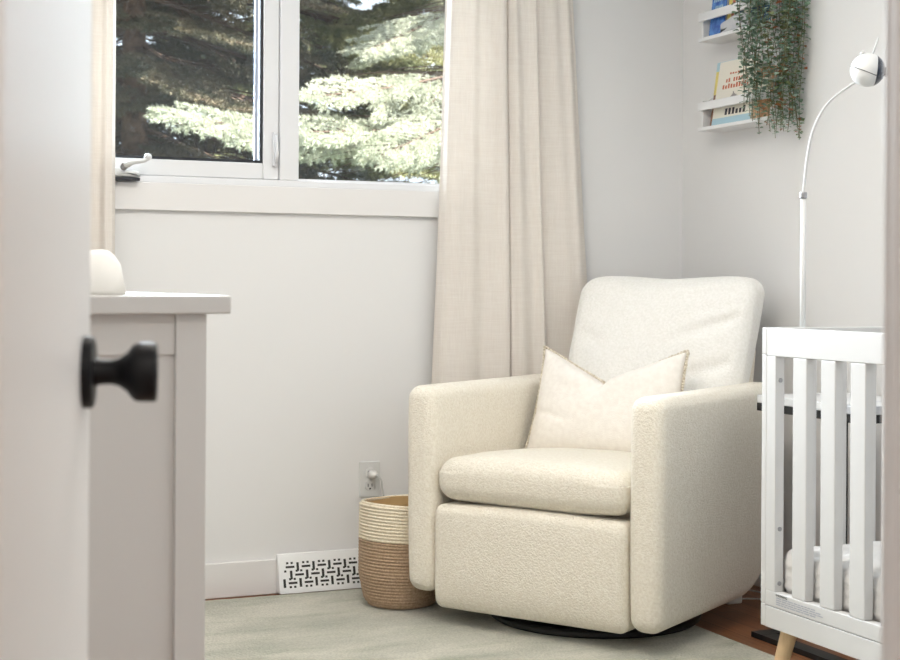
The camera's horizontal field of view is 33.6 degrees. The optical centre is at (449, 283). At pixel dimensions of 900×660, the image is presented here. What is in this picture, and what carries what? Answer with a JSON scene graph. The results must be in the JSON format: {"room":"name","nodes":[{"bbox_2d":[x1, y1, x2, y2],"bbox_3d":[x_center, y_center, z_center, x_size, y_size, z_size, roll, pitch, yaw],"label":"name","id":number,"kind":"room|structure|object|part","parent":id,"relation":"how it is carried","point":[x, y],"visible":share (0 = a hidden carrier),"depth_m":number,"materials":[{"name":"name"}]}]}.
{"room":"bedroom","nodes":[
{"label":"bedroom","id":0,"kind":"room"},
{"bbox_2d":[115,0,682,563],"bbox_3d":[-0.509,-0.223,4.911,3.175,2.440,0.160,0,0,-23],"label":"wall","id":1,"kind":"structure","parent":0,"point":[320,352],"depth_m":4.89,"materials":[{"name":"white paint"}]},
{"bbox_2d":[205,559,278,599],"bbox_3d":[-0.481,0.941,4.831,2.875,0.112,0.016,0,0,-23],"label":"baseboard","id":2,"kind":"structure","parent":1,"relation":"attached to","point":[251,577],"depth_m":4.74,"materials":[{"name":"white paint"}]},
{"bbox_2d":[115,0,439,216],"bbox_3d":[-0.539,-0.740,4.832,1.540,1.026,0.180,0,0,-23],"label":"window","id":3,"kind":"structure","parent":1,"relation":"in","point":[270,182],"depth_m":4.80,"materials":[{"name":"white paint"}]},
{"bbox_3d":[-0.958,-0.377,4.568,0.087,0.050,0.026,0,0,-18],"label":"crank lever","id":4,"kind":"part","parent":3,"relation":"part of","materials":[{"name":"white plastic"}]},
{"bbox_3d":[-0.851,-0.736,4.711,0.630,0.796,0.054,0,0,-23],"label":"casement sash","id":5,"kind":"part","parent":3,"relation":"part of","materials":[{"name":"white plastic"}]},
{"bbox_3d":[-0.528,-0.740,4.805,1.540,1.026,0.018,0,0,-23],"label":"casing","id":6,"kind":"part","parent":3,"relation":"part of","materials":[{"name":"white paint"}]},
{"bbox_3d":[-0.556,-0.433,4.781,0.012,0.093,0.024,0,0,-23],"label":"lock lever","id":7,"kind":"part","parent":3,"relation":"part of","materials":[{"name":"white plastic"}]},
{"bbox_2d":[276,548,361,594],"bbox_3d":[-0.368,0.929,4.845,0.397,0.123,0.047,0,0,-23],"label":"air vent","id":8,"kind":"object","parent":1,"relation":"attached to","point":[327,570],"visible":0.7,"depth_m":4.81,"materials":[{"name":"white metal"}]},
{"bbox_2d":[359,461,379,496],"bbox_3d":[-0.266,0.645,4.926,0.073,0.118,0.011,0,0,-23],"label":"wall outlet","id":9,"kind":"object","parent":1,"relation":"attached to","point":[368,487],"visible":1,"depth_m":4.92,"materials":[{"name":"white plastic"}]},
{"bbox_2d":[365,468,373,477],"bbox_3d":[-0.265,0.624,4.923,0.034,0.034,0.004,0,0,-23],"label":"socket","id":10,"kind":"object","parent":9,"relation":"attached to","point":[366,469],"depth_m":4.92,"materials":[{"name":"grey plastic"}]},
{"bbox_2d":[365,481,374,490],"bbox_3d":[-0.265,0.666,4.923,0.034,0.034,0.004,0,0,-23],"label":"socket","id":11,"kind":"object","parent":9,"relation":"attached to","point":[369,485],"depth_m":4.92,"materials":[{"name":"grey plastic"}]},
{"bbox_2d":[368,469,384,495],"bbox_3d":[-0.203,0.789,4.910,0.140,0.354,0.038,0,0,0],"label":"plug","id":12,"kind":"object","parent":1,"relation":"attached to","point":[372,474],"visible":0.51,"depth_m":4.90,"materials":[{"name":"white plastic"}]},
{"bbox_3d":[-0.193,0.795,4.912,0.118,0.341,0.027,0,0,-10],"label":"cord","id":13,"kind":"part","parent":12,"relation":"part of","materials":[{"name":"grey plastic"}]},
{"bbox_3d":[-0.560,-1.293,4.750,2.330,0.044,0.090,0,0,-23],"label":"curtain rod","id":14,"kind":"object","parent":1,"relation":"attached to","visible":0},
{"bbox_2d":[90,0,115,255],"bbox_3d":[-1.272,-0.150,4.414,0.570,2.255,0.067,0,0,-22],"label":"curtain","id":15,"kind":"object","parent":14,"relation":"hanging from","point":[103,61],"visible":0.12,"depth_m":4.49,"materials":[{"name":"fabric"}]},
{"bbox_2d":[431,0,586,383],"bbox_3d":[0.251,-0.141,5.079,0.717,2.255,0.084,0,0,-23],"label":"curtain","id":16,"kind":"object","parent":14,"relation":"hanging from","point":[511,272],"visible":0.69,"depth_m":5.02,"materials":[{"name":"fabric"}]},
{"bbox_2d":[205,585,858,659],"bbox_3d":[0.218,1.061,1.835,4.270,0.120,6.390,0,0,-23],"label":"floor","id":17,"kind":"structure","parent":0,"point":[736,622],"depth_m":4.41,"materials":[{"name":"brown wood"}]},
{"bbox_2d":[88,292,230,659],"bbox_3d":[-0.762,0.505,2.593,0.537,0.979,0.888,0,0,-23],"label":"dresser","id":18,"kind":"object","parent":17,"relation":"on","point":[147,460],"visible":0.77,"depth_m":2.28,"materials":[{"name":"grey paint"}]},
{"bbox_2d":[90,249,126,294],"bbox_3d":[-0.794,-0.020,2.525,0.377,0.070,0.695,0,0,-23],"label":"changing pad","id":19,"kind":"object","parent":18,"relation":"on","point":[106,276],"visible":0.15,"depth_m":2.28,"materials":[{"name":"white plastic"}]},
{"bbox_3d":[-0.616,0.472,2.217,0.409,0.729,0.007,0,0,-23],"label":"panel","id":20,"kind":"part","parent":18,"relation":"part of","materials":[{"name":"grey paint"}]},
{"bbox_3d":[-0.613,0.076,2.215,0.409,0.063,0.016,0,0,-23],"label":"rail","id":21,"kind":"part","parent":18,"relation":"part of","materials":[{"name":"grey paint"}]},
{"bbox_3d":[-0.410,0.521,2.315,0.048,0.951,0.048,0,0,-23],"label":"leg","id":22,"kind":"part","parent":18,"relation":"part of","materials":[{"name":"grey paint"}]},
{"bbox_2d":[205,589,774,659],"bbox_3d":[0.127,0.995,3.489,1.763,0.011,2.806,0,0,-23],"label":"area rug","id":23,"kind":"object","parent":17,"relation":"on","point":[339,624],"visible":0.45,"depth_m":4.16,"materials":[{"name":"beige carpet"}]},
{"bbox_2d":[358,494,435,609],"bbox_3d":[-0.150,0.825,4.609,0.268,0.324,0.265,0,0,-23],"label":"rope basket","id":24,"kind":"object","parent":23,"relation":"on","point":[383,558],"visible":0.58,"depth_m":4.50,"materials":[{"name":"brown"}]},
{"bbox_2d":[408,276,764,638],"bbox_3d":[0.481,0.481,4.566,0.842,1.017,1.007,0,0,34],"label":"armchair","id":25,"kind":"object","parent":23,"relation":"on","point":[650,539],"visible":0.88,"depth_m":4.24,"materials":[{"name":"fabric"}]},
{"bbox_3d":[0.129,0.601,4.702,0.107,0.606,0.820,0,0,34],"label":"armrest","id":26,"kind":"part","parent":25,"relation":"part of","materials":[{"name":"fabric"}]},
{"bbox_2d":[439,448,630,515],"bbox_3d":[0.394,0.564,4.435,0.625,0.146,0.691,0,0,34],"label":"seat cushion","id":27,"kind":"object","parent":25,"relation":"on","point":[475,481],"depth_m":4.18,"materials":[{"name":"fabric"}]},
{"bbox_3d":[0.236,0.788,4.202,0.624,0.310,0.132,0,0,34],"label":"footrest panel","id":28,"kind":"part","parent":25,"relation":"part of","materials":[{"name":"fabric"}]},
{"bbox_2d":[525,345,689,451],"bbox_3d":[0.493,0.372,4.628,0.553,0.346,0.191,0,0,34],"label":"throw pillow","id":29,"kind":"object","parent":25,"relation":"on","point":[575,408],"visible":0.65,"depth_m":4.58,"materials":[{"name":"fabric"}]},
{"bbox_2d":[568,276,764,390],"bbox_3d":[0.672,0.264,4.834,0.633,0.579,0.349,0,0,34],"label":"cushion","id":30,"kind":"object","parent":25,"relation":"on","point":[624,324],"depth_m":4.77,"materials":[{"name":"fabric"}]},
{"bbox_3d":[0.741,0.620,4.295,0.107,0.636,0.820,0,0,34],"label":"armrest","id":31,"kind":"part","parent":25,"relation":"part of","materials":[{"name":"fabric"}]},
{"bbox_2d":[725,596,741,603],"bbox_3d":[0.881,0.990,4.704,0.055,0.029,0.070,0,0,-23],"label":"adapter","id":32,"kind":"object","parent":17,"relation":"on","point":[738,600],"visible":0.24,"depth_m":4.67,"materials":[{"name":"white plastic"}]},
{"bbox_2d":[742,598,760,599],"bbox_3d":[1.187,1.002,4.367,0.104,0.008,0.905,0,0,-32],"label":"cable","id":33,"kind":"object","parent":17,"relation":"on","point":[742,598],"visible":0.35,"depth_m":4.74,"materials":[{"name":"grey plastic"}]},
{"bbox_2d":[751,393,881,659],"bbox_3d":[1.093,0.661,4.100,0.315,0.689,0.450,0,0,-23],"label":"side table","id":34,"kind":"object","parent":17,"relation":"on","point":[771,636],"visible":0.3,"depth_m":4.10,"materials":[{"name":"black"}]},
{"bbox_3d":[1.091,0.998,4.100,0.315,0.016,0.450,0,0,-23],"label":"frame","id":35,"kind":"part","parent":34,"relation":"part of","materials":[{"name":"black"}]},
{"bbox_3d":[1.102,0.350,4.103,0.300,0.022,0.450,0,0,-23],"label":"frame","id":36,"kind":"part","parent":34,"relation":"part of","materials":[{"name":"black"}]},
{"bbox_3d":[1.138,0.676,4.337,0.025,0.628,0.030,0,0,-23],"label":"post","id":37,"kind":"part","parent":34,"relation":"part of","materials":[{"name":"black"}]},
{"bbox_2d":[761,327,882,659],"bbox_3d":[1.370,0.560,3.122,0.756,0.902,1.370,0,0,-23],"label":"crib","id":38,"kind":"object","parent":17,"relation":"on","point":[855,634],"visible":0.94,"depth_m":3.40,"materials":[{"name":"white paint"}]},
{"bbox_3d":[1.100,0.797,3.742,0.755,0.055,0.019,0,0,-23],"label":"panel","id":39,"kind":"part","parent":38,"relation":"part of","materials":[{"name":"grey paint"}]},
{"bbox_3d":[0.796,0.907,3.572,0.078,0.177,0.041,0,0,21],"label":"leg","id":40,"kind":"part","parent":38,"relation":"part of","materials":[{"name":"brown wood"}]},
{"bbox_3d":[1.034,0.754,2.978,0.026,0.036,1.331,0,0,-23],"label":"rail","id":41,"kind":"part","parent":38,"relation":"part of","materials":[{"name":"grey paint"}]},
{"bbox_3d":[1.038,0.141,2.978,0.026,0.068,1.331,0,0,-23],"label":"rail","id":42,"kind":"part","parent":38,"relation":"part of","materials":[{"name":"grey paint"}]},
{"bbox_2d":[784,541,880,622],"bbox_3d":[1.369,0.696,3.122,0.692,0.128,1.318,0,0,-23],"label":"mattress","id":43,"kind":"object","parent":38,"relation":"on","point":[876,544],"visible":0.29,"depth_m":3.44,"materials":[{"name":"white fabric"}]},
{"bbox_2d":[800,37,884,326],"bbox_3d":[0.949,-0.213,3.610,0.218,0.762,0.083,0,0,23],"label":"monitor","id":44,"kind":"object","parent":38,"relation":"attached to","point":[867,69],"visible":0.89,"depth_m":3.63,"materials":[{"name":"white plastic"}]},
{"bbox_2d":[682,0,884,557],"bbox_3d":[2.148,-0.207,2.580,0.150,2.440,6.230,0,0,-23],"label":"wall","id":45,"kind":"structure","parent":0,"point":[741,189],"depth_m":4.74,"materials":[{"name":"white paint"}]},
{"bbox_2d":[698,84,794,132],"bbox_3d":[0.982,-0.584,4.966,0.100,0.118,0.413,0,0,-23],"label":"wall shelf","id":46,"kind":"object","parent":45,"relation":"attached to","point":[706,107],"visible":0.56,"depth_m":4.97,"materials":[{"name":"white paint"}]},
{"bbox_3d":[0.908,-0.591,5.153,0.088,0.106,0.012,0,0,-23],"label":"panel","id":47,"kind":"part","parent":46,"relation":"part of","materials":[{"name":"white paint"}]},
{"bbox_2d":[710,57,742,125],"bbox_3d":[0.943,-0.649,5.064,0.041,0.224,0.150,0,0,-23],"label":"picture book","id":48,"kind":"object","parent":46,"relation":"on","point":[718,64],"visible":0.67,"depth_m":5.12,"materials":[{"name":"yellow paper"}]},
{"bbox_3d":[0.941,-0.609,4.949,0.012,0.028,0.413,0,0,-23],"label":"rail","id":49,"kind":"part","parent":46,"relation":"part of","materials":[{"name":"white paint"}]},
{"bbox_2d":[711,54,760,125],"bbox_3d":[0.958,-0.647,4.995,0.044,0.220,0.226,0,0,-23],"label":"picture book","id":50,"kind":"object","parent":46,"relation":"on","point":[728,85],"visible":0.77,"depth_m":5.01,"materials":[{"name":"beige printed paper"}]},
{"bbox_2d":[753,65,777,117],"bbox_3d":[1.023,-0.621,4.840,0.032,0.170,0.095,0,0,-23],"label":"picture book","id":51,"kind":"object","parent":46,"relation":"on","point":[772,75],"visible":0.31,"depth_m":4.83,"materials":[{"name":"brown paper"}]},
{"bbox_3d":[1.067,-0.590,4.785,0.088,0.106,0.012,0,0,-23],"label":"panel","id":52,"kind":"part","parent":46,"relation":"part of","materials":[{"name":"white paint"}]},
{"bbox_2d":[698,0,794,43],"bbox_3d":[0.983,-0.891,4.966,0.100,0.118,0.413,0,0,-23],"label":"wall shelf","id":53,"kind":"object","parent":45,"relation":"attached to","point":[704,18],"visible":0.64,"depth_m":5.03,"materials":[{"name":"white paint"}]},
{"bbox_3d":[0.910,-0.898,5.153,0.088,0.106,0.012,0,0,-23],"label":"panel","id":54,"kind":"part","parent":53,"relation":"part of","materials":[{"name":"white paint"}]},
{"bbox_2d":[709,0,728,35],"bbox_3d":[0.922,-0.944,5.082,0.034,0.200,0.090,0,0,-23],"label":"picture book","id":55,"kind":"object","parent":53,"relation":"on","point":[715,24],"visible":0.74,"depth_m":5.08,"materials":[{"name":"blue paper"}]},
{"bbox_3d":[0.943,-0.916,4.949,0.012,0.028,0.413,0,0,-23],"label":"rail","id":56,"kind":"part","parent":53,"relation":"part of","materials":[{"name":"white paint"}]},
{"bbox_2d":[720,12,753,32],"bbox_3d":[0.955,-0.872,4.953,0.012,0.053,0.187,0,0,-23],"label":"folded cloth","id":57,"kind":"object","parent":53,"relation":"on","point":[729,24],"visible":0.65,"depth_m":4.97,"materials":[{"name":"grey fabric"}]},
{"bbox_2d":[727,0,749,18],"bbox_3d":[0.973,-0.946,4.979,0.038,0.204,0.130,0,0,-23],"label":"picture book","id":58,"kind":"object","parent":53,"relation":"on","point":[730,1],"visible":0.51,"depth_m":5.01,"materials":[{"name":"beige paper"}]},
{"bbox_2d":[751,2,769,21],"bbox_3d":[1.026,-0.938,4.857,0.035,0.190,0.125,0,0,-23],"label":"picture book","id":59,"kind":"object","parent":53,"relation":"on","point":[767,6],"visible":0.02,"depth_m":4.84,"materials":[{"name":"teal paper"}]},
{"bbox_3d":[1.069,-0.897,4.785,0.088,0.106,0.012,0,0,-23],"label":"panel","id":60,"kind":"part","parent":53,"relation":"part of","materials":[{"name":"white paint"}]},
{"bbox_2d":[754,558,784,586],"bbox_3d":[1.584,0.950,3.659,0.016,0.116,3.774,0,0,-23],"label":"baseboard","id":61,"kind":"structure","parent":45,"relation":"attached to","point":[758,581],"depth_m":4.93,"materials":[{"name":"white paint"}]},
{"bbox_3d":[0.985,-1.199,4.966,0.100,0.118,0.413,0,0,-23],"label":"wall shelf","id":62,"kind":"object","parent":45,"relation":"attached to","visible":0},
{"bbox_2d":[731,0,769,133],"bbox_3d":[1.006,-0.868,4.812,0.164,0.771,0.171,0,0,-23],"label":"trailing plant","id":63,"kind":"object","parent":62,"relation":"on","point":[752,30],"visible":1,"depth_m":4.79,"materials":[{"name":"green plant"}]},
{"bbox_2d":[753,0,810,139],"bbox_3d":[1.045,-0.858,4.751,0.166,0.791,0.215,0,0,-23],"label":"trailing plant","id":64,"kind":"object","parent":62,"relation":"on","point":[783,64],"visible":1,"depth_m":4.71,"materials":[{"name":"green plant"}]},
{"bbox_3d":[0.481,-0.217,1.057,4.120,2.440,0.120,0,0,-23],"label":"wall","id":65,"kind":"structure","parent":0,"visible":0},
{"bbox_2d":[0,0,899,659],"bbox_3d":[0.059,-0.055,0.882,0.740,2.110,0.143,0,0,-23],"label":"door frame","id":66,"kind":"structure","parent":65,"relation":"in","point":[890,575],"depth_m":1.05,"materials":[{"name":"white paint"}]},
{"bbox_2d":[0,0,157,659],"bbox_3d":[-0.312,-0.021,1.095,0.167,2.022,0.592,0,0,-8],"label":"door","id":67,"kind":"structure","parent":66,"relation":"attached to","point":[52,371],"depth_m":1.08,"materials":[{"name":"white paint"}]},
{"bbox_3d":[-0.312,-0.021,1.099,0.036,2.022,0.585,0,0,-8],"label":"panel","id":68,"kind":"part","parent":67,"relation":"part of","materials":[{"name":"white paint"}]},
{"bbox_3d":[-0.292,0.079,1.340,0.058,0.054,0.054,0,0,-8],"label":"knob","id":69,"kind":"part","parent":67,"relation":"part of","materials":[{"name":"black metal"}]},
{"label":"outside","id":70,"kind":"structure","parent":0,"visible":0},
{"bbox_3d":[-4.342,1.534,22.603,50.000,0.120,35.070,0,0,-23],"label":"ground","id":71,"kind":"structure","parent":70,"visible":0},
{"bbox_2d":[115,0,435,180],"bbox_3d":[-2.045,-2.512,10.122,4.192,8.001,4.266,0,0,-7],"label":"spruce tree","id":72,"kind":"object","parent":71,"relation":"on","point":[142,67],"visible":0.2,"depth_m":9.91,"materials":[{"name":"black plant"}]},
{"bbox_2d":[115,0,444,183],"bbox_3d":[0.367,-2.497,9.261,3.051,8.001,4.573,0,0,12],"label":"spruce tree","id":73,"kind":"object","parent":71,"relation":"on","point":[375,138],"visible":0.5,"depth_m":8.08,"materials":[{"name":"green plant"}]},
{"bbox_2d":[330,0,444,183],"bbox_3d":[0.671,-2.495,14.105,4.073,8.001,4.048,0,0,32],"label":"spruce tree","id":74,"kind":"object","parent":71,"relation":"on","point":[383,10],"visible":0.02,"depth_m":13.31,"materials":[{"name":"green plant"}]}
]}

